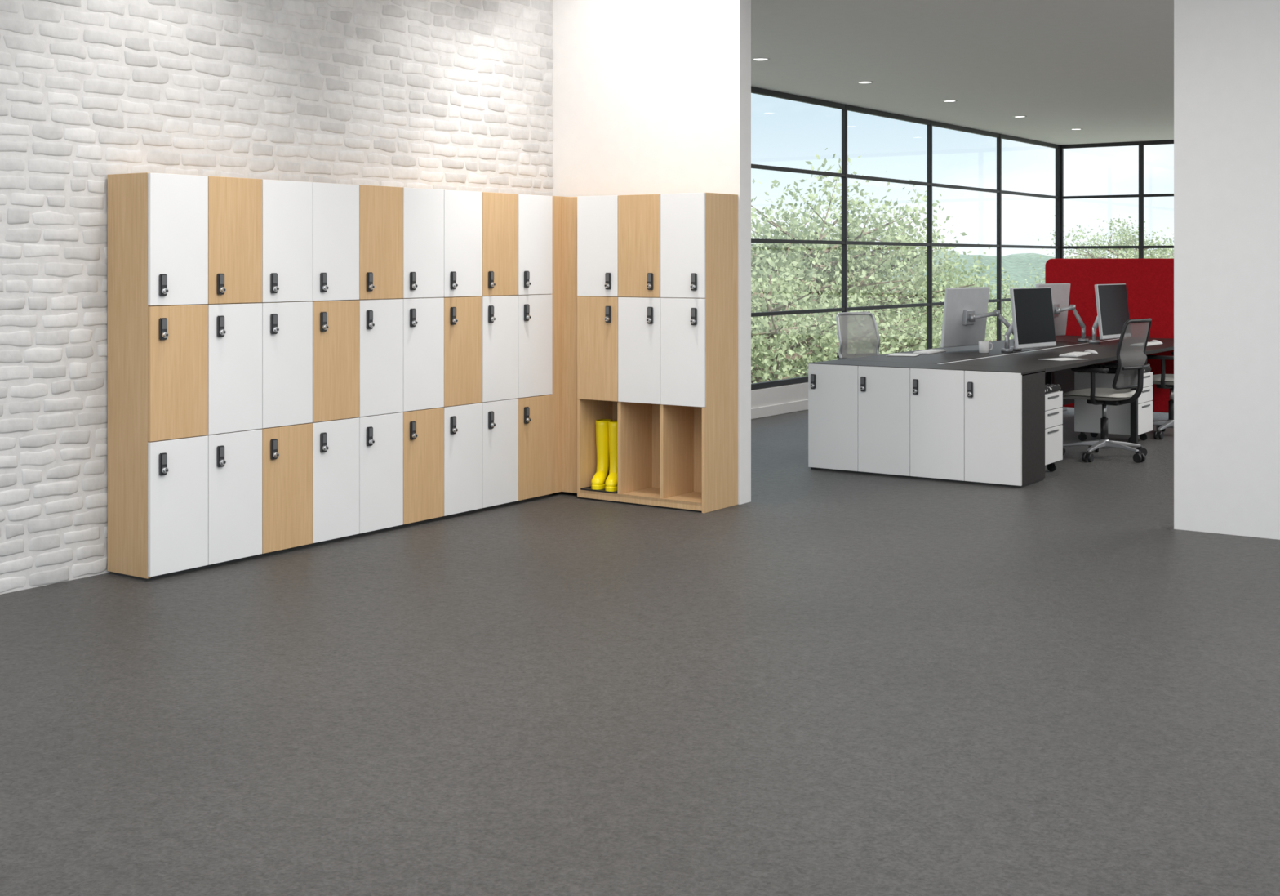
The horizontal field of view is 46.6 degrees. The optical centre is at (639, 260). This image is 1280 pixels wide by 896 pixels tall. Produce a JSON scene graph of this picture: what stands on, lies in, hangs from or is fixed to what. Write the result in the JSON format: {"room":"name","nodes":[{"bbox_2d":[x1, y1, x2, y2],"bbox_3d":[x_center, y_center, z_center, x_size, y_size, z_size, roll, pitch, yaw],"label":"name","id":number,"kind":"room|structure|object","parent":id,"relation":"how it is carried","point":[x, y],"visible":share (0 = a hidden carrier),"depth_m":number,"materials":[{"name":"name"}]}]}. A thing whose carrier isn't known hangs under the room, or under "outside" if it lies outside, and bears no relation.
{"room":"office locker area","nodes":[
{"label":"office locker area","id":0,"kind":"room"},
{"bbox_2d":[0,0,553,594],"bbox_3d":[-2.818,-0.234,6.603,0.231,3.374,7.621,0,0,35],"label":"wall","id":1,"kind":"structure","parent":0,"point":[451,95],"depth_m":7.13,"materials":[{"name":"brick"}]},
{"bbox_2d":[0,406,1279,895],"bbox_3d":[4.108,1.500,7.740,12.100,0.100,23.400,0,0,35],"label":"floor","id":2,"kind":"structure","parent":0,"point":[823,682],"depth_m":4.86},
{"bbox_2d":[107,172,564,580],"bbox_3d":[-1.371,0.524,8.163,0.352,1.852,3.347,0,0,35],"label":"lockers","id":3,"kind":"object","parent":2,"relation":"on","point":[292,365],"visible":1,"depth_m":7.54,"materials":[{"name":"white wood"}]},
{"bbox_2d":[561,192,737,513],"bbox_3d":[0.019,0.526,8.988,1.088,1.848,0.415,0,0,35],"label":"cubbies","id":4,"kind":"object","parent":2,"relation":"on","point":[650,282],"visible":0.99,"depth_m":8.81,"materials":[{"name":"brown wood"}]},
{"bbox_2d":[580,485,617,493],"bbox_3d":[-0.163,1.389,9.108,0.268,0.009,0.315,0,0,35],"label":"tray","id":5,"kind":"object","parent":4,"relation":"on","point":[587,488],"visible":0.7,"depth_m":9.01,"materials":[{"name":"black plastic"}]},
{"bbox_2d":[591,418,611,489],"bbox_3d":[-0.239,1.185,9.129,0.096,0.408,0.217,0,0,19],"label":"rubber boot","id":6,"kind":"object","parent":5,"relation":"on","point":[598,480],"visible":0.92,"depth_m":9.12,"materials":[{"name":"yellow rubber"}]},
{"bbox_2d":[604,419,617,491],"bbox_3d":[-0.157,1.185,9.061,0.096,0.408,0.217,0,0,15],"label":"rubber boot","id":7,"kind":"object","parent":5,"relation":"on","point":[611,482],"visible":0.69,"depth_m":9.05,"materials":[{"name":"yellow rubber"}]},
{"bbox_2d":[835,311,879,359],"bbox_3d":[1.927,0.934,11.944,0.680,1.033,0.669,0,0,-41],"label":"chair","id":8,"kind":"object","parent":2,"relation":"on","point":[858,334],"visible":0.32,"depth_m":12.17,"materials":[{"name":"metal"}]},
{"bbox_2d":[808,359,1044,487],"bbox_3d":[1.915,1.080,10.073,1.535,0.740,0.477,0,0,35],"label":"storage cabinet","id":9,"kind":"object","parent":2,"relation":"on","point":[968,424],"visible":1,"depth_m":9.84,"materials":[{"name":"white laminate"}]},
{"bbox_2d":[840,335,1173,444],"bbox_3d":[3.309,1.080,12.075,1.535,0.740,4.398,0,0,35],"label":"desk","id":10,"kind":"object","parent":2,"relation":"on","point":[1056,372],"visible":0.27,"depth_m":11.55,"materials":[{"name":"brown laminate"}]},
{"bbox_2d":[885,352,920,355],"bbox_3d":[1.994,0.707,11.219,0.222,0.005,0.305,0,0,20],"label":"paper stack","id":11,"kind":"object","parent":10,"relation":"on","point":[894,353],"visible":1,"depth_m":11.17,"materials":[{"name":"white paper"}]},
{"bbox_2d":[912,348,946,354],"bbox_3d":[2.251,0.702,11.531,0.130,0.016,0.420,0,0,30],"label":"keyboard","id":12,"kind":"object","parent":10,"relation":"on","point":[931,350],"visible":1,"depth_m":11.45,"materials":[{"name":"white plastic"}]},
{"bbox_2d":[940,286,1022,350],"bbox_3d":[2.656,0.458,11.814,0.732,0.504,0.307,0,0,-21],"label":"computer monitor","id":13,"kind":"object","parent":10,"relation":"on","point":[965,315],"visible":0.81,"depth_m":11.74,"materials":[{"name":"silver metal"}]},
{"bbox_2d":[978,341,992,352],"bbox_3d":[2.670,0.665,11.496,0.102,0.090,0.080,0,0,-36],"label":"coffee mug","id":14,"kind":"object","parent":10,"relation":"on","point":[984,346],"visible":1,"depth_m":11.46,"materials":[{"name":"white ceramic"}]},
{"bbox_2d":[1000,286,1056,352],"bbox_3d":[3.021,0.458,11.656,0.224,0.504,0.600,0,0,44],"label":"computer monitor","id":15,"kind":"object","parent":10,"relation":"on","point":[1033,325],"visible":1,"depth_m":11.57,"materials":[{"name":"silver metal"}]},
{"bbox_2d":[1035,283,1088,342],"bbox_3d":[3.719,0.453,13.034,0.318,0.514,0.600,0,0,43],"label":"computer monitor","id":16,"kind":"object","parent":10,"relation":"on","point":[1060,291],"visible":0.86,"depth_m":13.15,"materials":[{"name":"silver metal"}]},
{"bbox_2d":[1039,357,1087,360],"bbox_3d":[3.056,0.708,10.722,0.302,0.003,0.218,0,0,-35],"label":"paper stack","id":17,"kind":"object","parent":10,"relation":"on","point":[1053,358],"visible":1,"depth_m":10.72,"materials":[{"name":"white paper"}]},
{"bbox_2d":[1058,351,1090,356],"bbox_3d":[3.276,0.702,11.183,0.130,0.016,0.420,0,0,31],"label":"keyboard","id":18,"kind":"object","parent":10,"relation":"on","point":[1072,353],"visible":1,"depth_m":11.09,"materials":[{"name":"white plastic"}]},
{"bbox_2d":[1084,349,1097,353],"bbox_3d":[3.470,0.695,11.426,0.110,0.031,0.060,0,0,35],"label":"computer mouse","id":19,"kind":"object","parent":10,"relation":"on","point":[1091,351],"visible":0.77,"depth_m":11.40,"materials":[{"name":"white plastic"}]},
{"bbox_2d":[1088,283,1129,343],"bbox_3d":[4.031,0.453,12.848,0.206,0.514,0.600,0,0,41],"label":"computer monitor","id":20,"kind":"object","parent":10,"relation":"on","point":[1112,303],"visible":0.91,"depth_m":12.76,"materials":[{"name":"silver metal"}]},
{"bbox_2d":[1146,342,1162,346],"bbox_3d":[4.280,0.702,12.556,0.130,0.016,0.420,0,0,38],"label":"keyboard","id":21,"kind":"object","parent":10,"relation":"on","point":[1148,344],"visible":0.4,"depth_m":12.56,"materials":[{"name":"white plastic"}]},
{"bbox_2d":[1150,339,1162,342],"bbox_3d":[4.451,0.695,12.802,0.110,0.031,0.060,0,0,35],"label":"computer mouse","id":22,"kind":"object","parent":10,"relation":"on","point":[1153,340],"visible":0.5,"depth_m":12.79,"materials":[{"name":"white plastic"}]},
{"bbox_2d":[1044,383,1062,471],"bbox_3d":[2.599,1.150,10.229,0.518,0.600,0.400,0,0,35],"label":"pedestal","id":23,"kind":"object","parent":2,"relation":"on","point":[1053,396],"visible":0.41,"depth_m":10.11,"materials":[{"name":"white metal"}]},
{"bbox_2d":[1044,383,1061,393],"bbox_3d":[2.597,0.873,10.230,0.495,0.045,0.380,0,0,35],"label":"cushion","id":24,"kind":"object","parent":23,"relation":"on","point":[1049,388],"depth_m":10.13,"materials":[{"name":"black fabric"}]},
{"bbox_2d":[1062,317,1151,462],"bbox_3d":[3.430,0.934,10.962,0.669,1.033,0.680,0,0,41],"label":"chair","id":25,"kind":"object","parent":2,"relation":"on","point":[1134,336],"visible":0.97,"depth_m":10.77,"materials":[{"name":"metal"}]},
{"bbox_2d":[1044,257,1173,413],"bbox_3d":[4.636,0.713,13.977,1.620,1.475,0.260,0,0,35],"label":"privacy screen","id":26,"kind":"object","parent":2,"relation":"on","point":[1149,282],"visible":0.34,"depth_m":13.88,"materials":[{"name":"fabric"}]},
{"bbox_2d":[1074,364,1152,442],"bbox_3d":[3.833,1.150,12.002,0.518,0.600,0.400,0,0,35],"label":"pedestal","id":27,"kind":"object","parent":2,"relation":"on","point":[1087,416],"visible":0.7,"depth_m":11.88,"materials":[{"name":"white metal"}]},
{"bbox_2d":[1079,364,1151,373],"bbox_3d":[3.831,0.873,12.003,0.495,0.045,0.380,0,0,35],"label":"cushion","id":28,"kind":"object","parent":27,"relation":"on","point":[1112,369],"depth_m":11.92,"materials":[{"name":"black fabric"}]},
{"bbox_2d":[1146,351,1173,439],"bbox_3d":[4.420,0.934,12.332,0.669,1.033,0.680,0,0,41],"label":"chair","id":29,"kind":"object","parent":2,"relation":"on","point":[1163,380],"visible":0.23,"depth_m":12.19,"materials":[{"name":"metal"}]},
{"bbox_2d":[552,0,751,504],"bbox_3d":[-0.388,-0.260,9.609,2.485,3.420,0.130,0,0,35],"label":"wall","id":30,"kind":"structure","parent":0,"point":[651,96],"depth_m":9.17,"materials":[{"name":"white paint"}]},
{"bbox_2d":[751,0,1173,144],"bbox_3d":[7.165,-1.790,12.149,12.120,0.360,12.670,0,0,35],"label":"ceiling","id":31,"kind":"structure","parent":0,"point":[1104,68],"depth_m":11.99,"materials":[{"name":"paint"}]},
{"bbox_2d":[751,57,770,60],"bbox_3d":[0.958,-1.607,11.809,0.156,0.007,0.156,0,0,35],"label":"recessed light","id":32,"kind":"object","parent":31,"relation":"in","point":[755,58],"visible":0.97,"depth_m":11.80,"materials":[{"name":"white paint"}]},
{"bbox_2d":[856,80,873,83],"bbox_3d":[2.021,-1.607,13.336,0.156,0.007,0.156,0,0,35],"label":"recessed light","id":33,"kind":"object","parent":31,"relation":"in","point":[858,82],"visible":1,"depth_m":13.32,"materials":[{"name":"white paint"}]},
{"bbox_2d":[751,86,1057,148],"bbox_3d":[2.238,-1.585,15.463,0.045,0.052,12.460,0,0,35],"label":"transom","id":34,"kind":"object","parent":31,"relation":"attached to","point":[753,90],"visible":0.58,"depth_m":16.09,"materials":[{"name":"black metal"}]},
{"bbox_2d":[942,99,957,102],"bbox_3d":[3.106,-1.607,14.895,0.156,0.007,0.156,0,0,35],"label":"recessed light","id":35,"kind":"object","parent":31,"relation":"in","point":[944,100],"visible":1,"depth_m":14.89,"materials":[{"name":"white paint"}]},
{"bbox_2d":[1013,115,1026,117],"bbox_3d":[4.220,-1.607,16.496,0.156,0.007,0.156,0,0,35],"label":"recessed light","id":36,"kind":"object","parent":31,"relation":"in","point":[1018,116],"visible":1,"depth_m":16.48,"materials":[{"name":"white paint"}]},
{"bbox_2d":[1173,0,1279,539],"bbox_3d":[5.897,-0.080,6.039,7.220,3.060,0.150,0,0,35],"label":"wall","id":37,"kind":"structure","parent":0,"point":[1227,52],"depth_m":7.88,"materials":[{"name":"white paint"}]},
{"bbox_3d":[9.901,-0.080,10.592,0.150,3.060,11.900,0,0,35],"label":"wall","id":38,"kind":"structure","parent":0,"visible":0},
{"bbox_2d":[751,382,808,408],"bbox_3d":[2.242,1.320,15.527,0.160,0.260,12.590,0,0,35],"label":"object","id":39,"kind":"structure","parent":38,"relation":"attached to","point":[762,397],"depth_m":14.06,"materials":[{"name":"white paint"}]},
{"bbox_2d":[751,399,808,418],"bbox_3d":[2.274,1.400,15.420,0.015,0.100,12.450,0,0,35],"label":"baseboard","id":40,"kind":"structure","parent":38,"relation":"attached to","point":[801,405],"depth_m":14.03,"materials":[{"name":"white paint"}]},
{"bbox_2d":[751,375,808,389],"bbox_3d":[2.238,1.160,15.463,0.045,0.052,12.460,0,0,35],"label":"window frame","id":41,"kind":"structure","parent":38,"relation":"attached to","point":[802,379],"depth_m":14.11,"materials":[{"name":"black metal"}]},
{"bbox_2d":[841,104,847,312],"bbox_3d":[2.103,-0.200,15.265,0.050,2.820,0.044,0,0,35],"label":"mullion","id":42,"kind":"object","parent":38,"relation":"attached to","point":[844,112],"visible":0.58,"depth_m":15.25,"materials":[{"name":"black metal"}]},
{"bbox_2d":[927,120,932,348],"bbox_3d":[3.320,-0.200,17.013,0.050,2.820,0.044,0,0,35],"label":"mullion","id":43,"kind":"object","parent":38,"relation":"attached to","point":[929,126],"visible":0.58,"depth_m":16.99,"materials":[{"name":"black metal"}]},
{"bbox_2d":[996,133,1001,340],"bbox_3d":[4.536,-0.200,18.762,0.050,2.820,0.044,0,0,35],"label":"mullion","id":44,"kind":"object","parent":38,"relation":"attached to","point":[998,139],"visible":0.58,"depth_m":18.75,"materials":[{"name":"black metal"}]},
{"bbox_2d":[1055,144,1059,258],"bbox_3d":[5.776,-0.200,20.543,0.050,2.820,0.044,0,0,35],"label":"mullion","id":45,"kind":"object","parent":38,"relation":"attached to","point":[1057,150],"visible":0.58,"depth_m":20.53,"materials":[{"name":"black metal"}]},
{"bbox_2d":[1059,144,1063,258],"bbox_3d":[5.834,-0.200,20.582,0.060,2.820,0.050,0,0,35],"label":"mullion","id":46,"kind":"object","parent":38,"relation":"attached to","point":[1061,149],"visible":0.58,"depth_m":20.56,"materials":[{"name":"black metal"}]},
{"bbox_2d":[1062,193,1173,199],"bbox_3d":[9.516,-0.880,18.021,8.970,0.036,0.045,0,0,35],"label":"transom","id":47,"kind":"object","parent":38,"relation":"attached to","point":[1151,194],"visible":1,"depth_m":20.10,"materials":[{"name":"black metal"}]},
{"bbox_2d":[1138,141,1143,257],"bbox_3d":[6.737,-0.200,19.953,0.060,2.820,0.050,0,0,35],"label":"mullion","id":48,"kind":"object","parent":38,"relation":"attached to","point":[1140,143],"visible":0.58,"depth_m":19.93,"materials":[{"name":"black metal"}]},
{"bbox_2d":[1062,139,1173,148],"bbox_3d":[9.516,-1.585,18.021,8.970,0.052,0.045,0,0,35],"label":"transom","id":49,"kind":"object","parent":48,"relation":"attached to","point":[1166,141],"visible":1,"depth_m":20.12,"materials":[{"name":"black metal"}]},
{"bbox_2d":[1062,245,1173,248],"bbox_3d":[9.516,-0.190,18.021,8.970,0.036,0.045,0,0,35],"label":"transom","id":50,"kind":"object","parent":48,"relation":"attached to","point":[1064,246],"visible":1,"depth_m":20.13,"materials":[{"name":"black metal"}]},
{"label":"outside","id":51,"kind":"structure","parent":0,"visible":0},
{"label":"ground","id":52,"kind":"structure","parent":51,"visible":0},
{"bbox_2d":[751,235,828,375],"bbox_3d":[2.754,2.938,33.276,5.601,7.038,4.952,0,0,41],"label":"tree","id":53,"kind":"object","parent":52,"relation":"on","point":[759,236],"visible":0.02,"depth_m":32.73,"materials":[{"name":"green plant"}]},
{"bbox_2d":[751,211,902,342],"bbox_3d":[3.971,2.525,38.281,5.535,7.866,6.260,0,0,-4],"label":"tree","id":54,"kind":"object","parent":52,"relation":"on","point":[768,215],"visible":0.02,"depth_m":37.39,"materials":[{"name":"green plant"}]},
{"bbox_2d":[751,226,926,383],"bbox_3d":[2.135,2.915,26.046,6.031,7.086,6.032,0,0,-29],"label":"tree","id":55,"kind":"object","parent":52,"relation":"on","point":[774,357],"visible":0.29,"depth_m":25.12,"materials":[{"name":"green plant"}]},
{"bbox_2d":[751,147,968,376],"bbox_3d":[3.267,2.111,30.145,6.919,8.694,6.118,0,0,18],"label":"tree","id":56,"kind":"object","parent":52,"relation":"on","point":[789,249],"visible":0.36,"depth_m":29.68,"materials":[{"name":"green plant"}]},
{"bbox_2d":[751,196,1013,367],"bbox_3d":[4.750,2.518,31.835,6.446,7.881,7.065,0,0,-32],"label":"tree","id":57,"kind":"object","parent":52,"relation":"on","point":[969,281],"visible":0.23,"depth_m":31.11,"materials":[{"name":"green plant"}]},
{"bbox_2d":[862,271,1007,348],"bbox_3d":[7.372,3.222,40.079,5.507,6.469,5.508,0,0,39],"label":"tree","id":58,"kind":"object","parent":52,"relation":"on","point":[900,313],"visible":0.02,"depth_m":39.55,"materials":[{"name":"green plant"}]},
{"bbox_2d":[782,249,1092,319],"bbox_3d":[13.167,2.228,166.313,347.629,8.443,235.953,0,0,35],"label":"wooded ridge","id":59,"kind":"object","parent":52,"relation":"on","point":[1018,266],"visible":0.05,"depth_m":213.16,"materials":[{"name":"green plant"}]},
{"bbox_2d":[908,265,1035,337],"bbox_3d":[12.039,3.299,52.487,5.377,6.315,5.376,0,0,40],"label":"tree","id":60,"kind":"object","parent":52,"relation":"on","point":[1005,295],"visible":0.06,"depth_m":51.54,"materials":[{"name":"green plant"}]},
{"bbox_2d":[933,311,1013,344],"bbox_3d":[8.359,3.683,34.953,4.720,5.545,4.721,0,0,-5],"label":"tree","id":61,"kind":"object","parent":52,"relation":"on","point":[993,339],"visible":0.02,"depth_m":35.03,"materials":[{"name":"green plant"}]},
{"bbox_2d":[987,303,1013,338],"bbox_3d":[10.346,3.641,39.067,4.604,5.629,5.046,0,0,15],"label":"tree","id":62,"kind":"object","parent":52,"relation":"on","point":[1006,311],"visible":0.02,"depth_m":39.09,"materials":[{"name":"green plant"}]},
{"bbox_2d":[991,275,1044,337],"bbox_3d":[12.507,3.440,44.628,5.407,6.031,4.933,0,0,-31],"label":"tree","id":63,"kind":"object","parent":52,"relation":"on","point":[1009,283],"visible":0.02,"depth_m":44.96,"materials":[{"name":"green plant"}]},
{"bbox_2d":[1029,251,1131,287],"bbox_3d":[16.704,3.039,55.819,6.128,6.835,5.590,0,0,-7],"label":"tree","id":64,"kind":"object","parent":52,"relation":"on","point":[1037,277],"visible":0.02,"depth_m":55.44,"materials":[{"name":"green plant"}]},
{"bbox_2d":[1031,213,1173,286],"bbox_3d":[19.040,2.237,60.388,6.906,8.444,7.570,0,0,36],"label":"tree","id":65,"kind":"object","parent":52,"relation":"on","point":[1119,254],"visible":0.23,"depth_m":59.85,"materials":[{"name":"green plant"}]},
{"bbox_2d":[1106,233,1173,257],"bbox_3d":[24.960,2.415,69.991,6.885,8.087,6.884,0,0,17],"label":"tree","id":66,"kind":"object","parent":52,"relation":"on","point":[1170,250],"visible":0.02,"depth_m":70.98,"materials":[{"name":"green plant"}]},
{"bbox_3d":[-0.331,-0.200,11.769,0.050,2.820,0.044,0,0,35],"label":"mullion","id":67,"kind":"object","parent":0,"visible":0},
{"bbox_2d":[751,297,1010,316],"bbox_3d":[2.238,0.495,15.463,0.045,0.036,12.460,0,0,35],"label":"transom","id":68,"kind":"object","parent":67,"relation":"attached to","point":[917,304],"visible":0.16,"depth_m":15.34,"materials":[{"name":"black metal"}]},
{"bbox_2d":[751,163,1057,198],"bbox_3d":[2.238,-0.880,15.463,0.045,0.036,12.460,0,0,35],"label":"transom","id":69,"kind":"object","parent":67,"relation":"attached to","point":[753,166],"visible":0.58,"depth_m":16.09,"materials":[{"name":"black metal"}]},
{"bbox_2d":[751,238,1057,248],"bbox_3d":[2.238,-0.190,15.463,0.045,0.036,12.460,0,0,35],"label":"transom","id":70,"kind":"object","parent":67,"relation":"attached to","point":[753,240],"visible":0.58,"depth_m":16.09,"materials":[{"name":"black metal"}]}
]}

